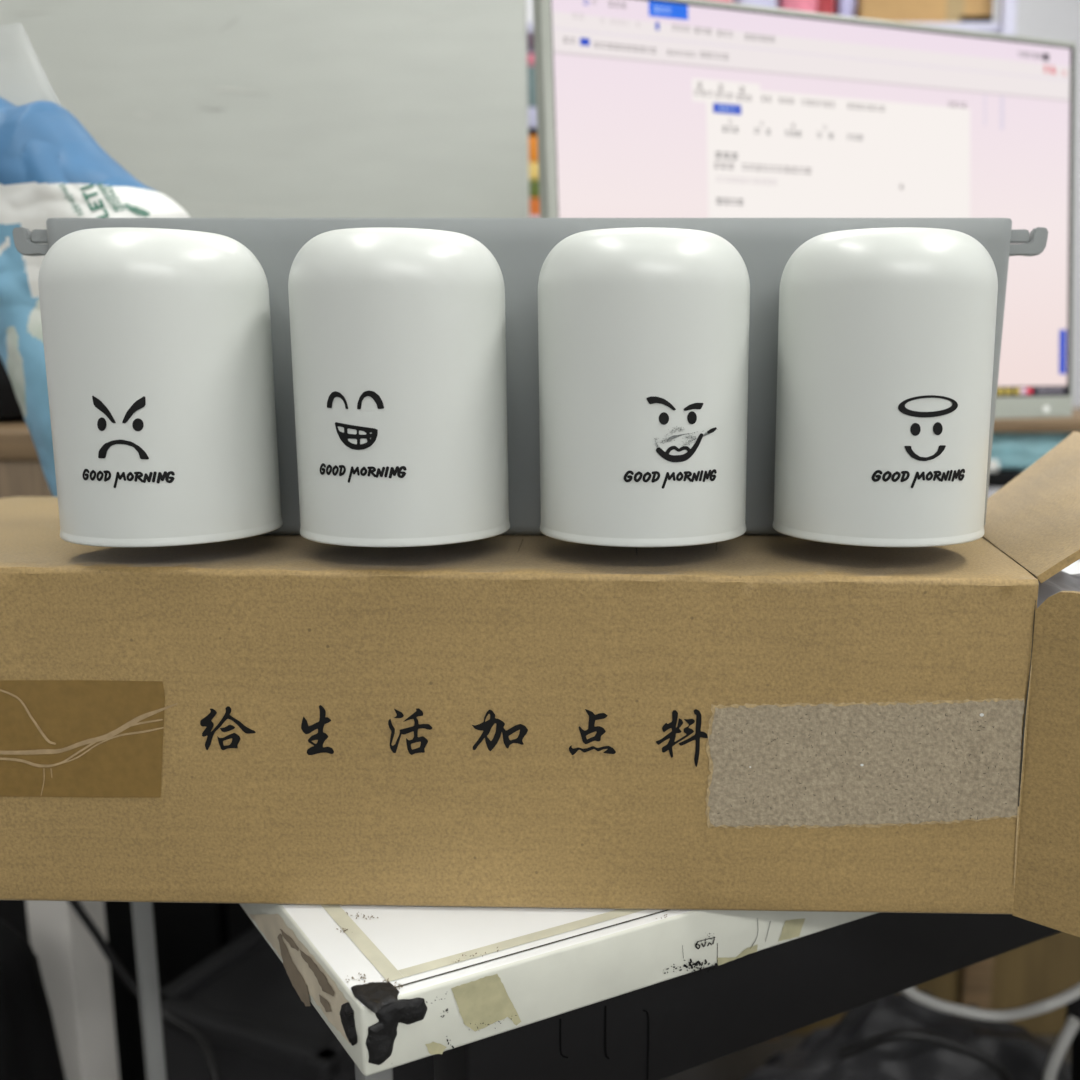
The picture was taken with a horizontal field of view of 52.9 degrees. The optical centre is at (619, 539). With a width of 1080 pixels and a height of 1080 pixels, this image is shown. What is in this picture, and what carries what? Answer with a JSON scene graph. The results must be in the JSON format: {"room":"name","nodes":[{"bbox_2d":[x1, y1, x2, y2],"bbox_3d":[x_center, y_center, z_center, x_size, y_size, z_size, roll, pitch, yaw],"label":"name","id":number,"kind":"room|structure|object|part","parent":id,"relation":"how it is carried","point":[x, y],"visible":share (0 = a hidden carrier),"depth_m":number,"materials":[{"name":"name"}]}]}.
{"room":"office","nodes":[
{"label":"office","id":0,"kind":"room"},
{"bbox_2d":[527,0,1079,559],"bbox_3d":[0.000,-1.115,3.510,5.600,2.900,0.100,0,10,0],"label":"wall","id":1,"kind":"structure","parent":0,"point":[1059,20],"depth_m":3.38,"materials":[{"name":"paint"}]},
{"bbox_2d":[662,1035,1070,1079],"bbox_3d":[0.000,0.909,0.668,5.600,0.100,6.400,0,10,0],"label":"floor","id":2,"kind":"structure","parent":0,"point":[738,1065],"depth_m":1.48,"materials":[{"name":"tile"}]},
{"bbox_2d":[0,919,65,1079],"bbox_3d":[-0.556,0.537,0.846,0.244,0.566,0.154,2,10,9],"label":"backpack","id":3,"kind":"object","parent":2,"relation":"on","point":[29,1049],"visible":1,"depth_m":0.82,"materials":[{"name":"grey fabric"}]},
{"bbox_2d":[0,421,119,1079],"bbox_3d":[-0.654,0.334,1.059,0.473,0.897,0.250,0,10,0],"label":"wooden table","id":4,"kind":"object","parent":2,"relation":"on","point":[75,971],"visible":0.29,"depth_m":0.95,"materials":[{"name":"brown wood"}]},
{"bbox_2d":[0,358,24,421],"bbox_3d":[-0.573,-0.146,0.969,0.146,0.078,0.104,0,10,0],"label":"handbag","id":5,"kind":"object","parent":4,"relation":"on","point":[10,410],"visible":0.15,"depth_m":0.93,"materials":[{"name":"black leather"}]},
{"bbox_3d":[-0.495,0.361,0.971,0.045,0.873,0.045,2,10,14],"label":"leg","id":6,"kind":"part","parent":4,"relation":"part of","materials":[{"name":"white wood"}]},
{"bbox_2d":[68,901,220,1079],"bbox_3d":[-0.395,0.378,0.913,0.181,0.171,0.037,5,11,27],"label":"power cable","id":7,"kind":"object","parent":4,"relation":"hanging from","point":[77,907],"visible":0.74,"depth_m":0.93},
{"bbox_2d":[0,900,254,1079],"bbox_3d":[-0.455,0.424,1.401,0.980,0.600,0.348,0,10,0],"label":"storage cabinet","id":8,"kind":"object","parent":2,"relation":"on","point":[187,935],"visible":0.02,"depth_m":1.24,"materials":[{"name":"black metal"}]},
{"bbox_3d":[-0.214,0.431,1.246,0.470,0.520,0.016,0,10,0],"label":"door","id":9,"kind":"part","parent":8,"relation":"part of","materials":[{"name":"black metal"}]},
{"bbox_2d":[0,0,529,217],"bbox_3d":[-0.544,-0.455,1.204,0.900,1.200,0.230,0,10,0],"label":"wall","id":10,"kind":"structure","parent":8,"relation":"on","point":[219,108],"depth_m":1.09,"materials":[{"name":"white paint"}]},
{"bbox_2d":[139,926,433,1079],"bbox_3d":[-0.312,0.603,1.106,0.220,0.351,0.220,4,11,24],"label":"crate","id":11,"kind":"object","parent":2,"relation":"on","point":[242,999],"visible":0.35,"depth_m":1.02,"materials":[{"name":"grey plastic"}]},
{"bbox_2d":[131,560,1079,1079],"bbox_3d":[0.131,0.440,0.877,0.971,0.752,0.622,-5,11,-28],"label":"desk","id":12,"kind":"object","parent":2,"relation":"on","point":[490,993],"visible":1,"depth_m":0.41,"materials":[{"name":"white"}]},
{"bbox_2d":[0,97,189,496],"bbox_3d":[-0.322,-0.108,0.647,0.140,0.385,0.072,0,10,-2],"label":"pack","id":13,"kind":"object","parent":12,"relation":"on","point":[51,166],"visible":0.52,"depth_m":0.61},
{"bbox_3d":[-0.353,0.462,0.832,0.013,0.724,0.012,-5,11,-28],"label":"leg","id":14,"kind":"part","parent":12,"relation":"part of","materials":[{"name":"grey metal"}]},
{"bbox_3d":[-0.104,0.519,0.509,0.014,0.724,0.012,-5,11,-28],"label":"leg","id":15,"kind":"part","parent":12,"relation":"part of","materials":[{"name":"grey metal"}]},
{"bbox_2d":[0,431,1079,936],"bbox_3d":[-0.051,0.044,0.470,0.593,0.170,0.296,0,10,0],"label":"cardboard box","id":16,"kind":"object","parent":12,"relation":"on","point":[743,722],"visible":0.98,"depth_m":0.40,"materials":[{"name":"brown cardboard"}]},
{"bbox_2d":[38,227,282,546],"bbox_3d":[-0.176,-0.060,0.417,0.081,0.112,0.081,-8,13,-37],"label":"tumbler","id":17,"kind":"object","parent":16,"relation":"on","point":[157,342],"visible":1,"depth_m":0.39,"materials":[{"name":"white plastic"}]},
{"bbox_2d":[288,227,509,546],"bbox_3d":[-0.084,-0.060,0.417,0.081,0.112,0.081,8,13,37],"label":"tumbler","id":18,"kind":"object","parent":16,"relation":"on","point":[398,335],"visible":1,"depth_m":0.38,"materials":[{"name":"white plastic"}]},
{"bbox_2d":[12,218,1047,534],"bbox_3d":[-0.038,-0.072,0.485,0.437,0.134,0.060,0,10,0],"label":"cup holder","id":19,"kind":"object","parent":16,"relation":"on","point":[520,247],"visible":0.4,"depth_m":0.45,"materials":[{"name":"grey plastic"}]},
{"bbox_2d":[538,227,749,546],"bbox_3d":[0.009,-0.060,0.417,0.081,0.112,0.081,-8,13,-37],"label":"tumbler","id":20,"kind":"object","parent":16,"relation":"on","point":[643,332],"visible":1,"depth_m":0.38,"materials":[{"name":"white plastic"}]},
{"bbox_2d":[654,426,717,447],"bbox_3d":[0.024,-0.036,0.384,0.026,0.008,0.002,-4,11,-22],"label":"print","id":21,"kind":"object","parent":20,"relation":"on","point":[664,436],"depth_m":0.38},
{"bbox_2d":[772,227,997,546],"bbox_3d":[0.101,-0.060,0.417,0.081,0.112,0.081,-8,13,-37],"label":"tumbler","id":22,"kind":"object","parent":16,"relation":"on","point":[886,336],"visible":1,"depth_m":0.38,"materials":[{"name":"white plastic"}]},
{"bbox_2d":[1037,571,1079,607],"bbox_3d":[0.149,0.067,0.455,0.168,0.122,0.118,7,12,33],"label":"plastic bag","id":23,"kind":"object","parent":16,"relation":"in","point":[1061,581],"visible":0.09,"depth_m":0.43,"materials":[{"name":"plastic"}]},
{"bbox_2d":[533,0,1075,418],"bbox_3d":[0.167,-0.193,0.931,0.492,0.478,0.170,-4,11,-19],"label":"computer monitor","id":24,"kind":"object","parent":12,"relation":"on","point":[645,108],"visible":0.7,"depth_m":0.88,"materials":[{"name":"silver metal"}]},
{"bbox_2d":[838,1029,1010,1079],"bbox_3d":[0.253,0.431,0.880,0.149,0.074,0.015,1,10,4],"label":"power cable","id":25,"kind":"object","parent":12,"relation":"hanging from","point":[903,1034],"visible":1,"depth_m":0.87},
{"bbox_2d":[901,983,1079,1021],"bbox_3d":[0.296,0.352,0.851,0.191,0.064,0.016,1,10,5],"label":"cable","id":26,"kind":"object","parent":12,"relation":"hanging from","point":[1044,1006],"visible":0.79,"depth_m":0.85,"materials":[{"name":"white plastic"}]},
{"bbox_2d":[1043,1016,1079,1079],"bbox_3d":[0.362,0.431,0.888,0.028,0.084,0.010,0,10,0],"label":"cable","id":27,"kind":"object","parent":12,"relation":"hanging from","point":[1072,1024],"visible":1,"depth_m":0.88,"materials":[{"name":"white plastic"}]},
{"bbox_2d":[527,0,1016,217],"bbox_3d":[0.109,-0.383,2.065,1.080,1.960,0.422,0,10,0],"label":"storage rack","id":28,"kind":"object","parent":2,"relation":"on","point":[1006,25],"visible":0.05,"depth_m":1.78,"materials":[{"name":"white"}]},
{"bbox_2d":[529,198,539,215],"bbox_3d":[-0.144,-0.578,1.899,0.090,0.032,0.100,0,10,0],"label":"snack box","id":29,"kind":"object","parent":28,"relation":"on","point":[534,203],"visible":0.06,"depth_m":1.85,"materials":[{"name":"orange cardboard"}]},
{"bbox_2d":[529,180,538,197],"bbox_3d":[-0.144,-0.608,1.893,0.090,0.029,0.100,0,10,0],"label":"snack box","id":30,"kind":"object","parent":29,"relation":"on","point":[533,184],"visible":0.05,"depth_m":1.84,"materials":[{"name":"green cardboard"}]},
{"bbox_2d":[529,163,538,179],"bbox_3d":[-0.144,-0.637,1.888,0.090,0.028,0.100,0,10,0],"label":"snack box","id":31,"kind":"object","parent":30,"relation":"on","point":[533,167],"visible":0.06,"depth_m":1.84,"materials":[{"name":"yellow cardboard"}]},
{"bbox_2d":[528,136,537,162],"bbox_3d":[-0.144,-0.673,1.882,0.090,0.043,0.100,0,10,0],"label":"snack box","id":32,"kind":"object","parent":31,"relation":"on","point":[533,143],"visible":0.04,"depth_m":1.83,"materials":[{"name":"orange cardboard"}]},
{"bbox_2d":[528,129,536,135],"bbox_3d":[-0.144,-0.699,1.877,0.090,0.011,0.100,0,10,0],"label":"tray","id":33,"kind":"object","parent":32,"relation":"on","point":[531,132],"visible":0.04,"depth_m":1.83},
{"bbox_2d":[528,107,536,128],"bbox_3d":[-0.144,-0.722,1.873,0.090,0.034,0.100,0,10,0],"label":"snack box","id":34,"kind":"object","parent":33,"relation":"on","point":[532,114],"visible":0.05,"depth_m":1.82,"materials":[{"name":"white cardboard"}]},
{"bbox_2d":[527,66,535,106],"bbox_3d":[-0.144,-0.772,1.864,0.090,0.065,0.100,0,10,0],"label":"snack box","id":35,"kind":"object","parent":34,"relation":"on","point":[531,69],"visible":0.06,"depth_m":1.82,"materials":[{"name":"teal cardboard"}]},
{"bbox_2d":[527,54,534,65],"bbox_3d":[-0.144,-0.813,1.857,0.090,0.018,0.100,0,10,0],"label":"snack box","id":36,"kind":"object","parent":35,"relation":"on","point":[530,57],"visible":0.04,"depth_m":1.81,"materials":[{"name":"pink cardboard"}]},
{"bbox_2d":[711,0,731,2],"bbox_3d":[0.155,-0.926,1.867,0.077,0.111,0.103,0,10,0],"label":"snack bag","id":37,"kind":"object","parent":28,"relation":"on","point":[729,1],"visible":0.04,"depth_m":1.82,"materials":[{"name":"pink plastic"}]},
{"bbox_2d":[733,0,776,7],"bbox_3d":[0.232,-0.921,1.869,0.072,0.100,0.103,0,10,0],"label":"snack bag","id":38,"kind":"object","parent":28,"relation":"on","point":[765,3],"visible":0.1,"depth_m":1.82,"materials":[{"name":"white plastic"}]},
{"bbox_2d":[777,0,816,12],"bbox_3d":[0.305,-0.931,1.867,0.065,0.123,0.102,0,10,0],"label":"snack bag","id":39,"kind":"object","parent":28,"relation":"on","point":[800,5],"visible":0.2,"depth_m":1.82,"materials":[{"name":"pink plastic"}]},
{"bbox_2d":[816,0,834,14],"bbox_3d":[0.347,-0.920,1.869,0.034,0.100,0.102,0,10,0],"label":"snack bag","id":40,"kind":"object","parent":28,"relation":"on","point":[823,6],"visible":0.19,"depth_m":1.82,"materials":[{"name":"red plastic"}]},
{"bbox_2d":[834,0,856,16],"bbox_3d":[0.386,-0.905,1.871,0.030,0.070,0.101,0,10,0],"label":"snack bag","id":41,"kind":"object","parent":28,"relation":"on","point":[841,7],"visible":0.28,"depth_m":1.82,"materials":[{"name":"white plastic"}]},
{"bbox_2d":[855,0,992,21],"bbox_3d":[0.513,-1.006,1.913,0.221,0.267,0.262,0,10,0],"label":"carton","id":42,"kind":"object","parent":28,"relation":"on","point":[886,10],"visible":0.28,"depth_m":1.80,"materials":[{"name":"cardboard"}]},
{"bbox_2d":[743,991,1070,1079],"bbox_3d":[0.302,0.609,1.060,0.437,0.350,0.210,0,10,0],"label":"trash bag","id":43,"kind":"object","parent":2,"relation":"on","point":[1024,1055],"visible":0.83,"depth_m":1.02,"materials":[{"name":"black plastic"}]},
{"bbox_2d":[767,932,1079,1040],"bbox_3d":[0.620,0.409,1.487,1.000,0.600,0.031,0,10,0],"label":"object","id":44,"kind":"structure","parent":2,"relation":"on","point":[1043,969],"depth_m":1.52,"materials":[{"name":"brown wood"}]},
{"bbox_2d":[989,407,1079,487],"bbox_3d":[0.670,0.239,1.677,0.500,0.869,0.300,0,10,0],"label":"wooden shelf","id":45,"kind":"object","parent":2,"relation":"on","point":[999,479],"visible":0.02,"depth_m":1.46,"materials":[{"name":"brown wood"}]},
{"bbox_2d":[990,459,998,471],"bbox_3d":[0.510,-0.102,1.485,0.021,0.018,0.021,0,10,0],"label":"pack","id":46,"kind":"object","parent":45,"relation":"on","point":[994,467],"visible":0.51,"depth_m":1.48},
{"bbox_2d":[991,433,1070,469],"bbox_3d":[0.587,-0.138,1.560,0.209,0.062,0.146,0,10,0],"label":"pack","id":47,"kind":"object","parent":45,"relation":"on","point":[1013,451],"visible":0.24,"depth_m":1.49},
{"bbox_2d":[1065,997,1079,1079],"bbox_3d":[0.490,0.614,0.880,0.220,0.408,0.200,0,10,0],"label":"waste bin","id":48,"kind":"object","parent":2,"relation":"on","point":[1073,1008],"visible":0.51,"depth_m":0.92,"materials":[{"name":"black plastic"}]}
]}

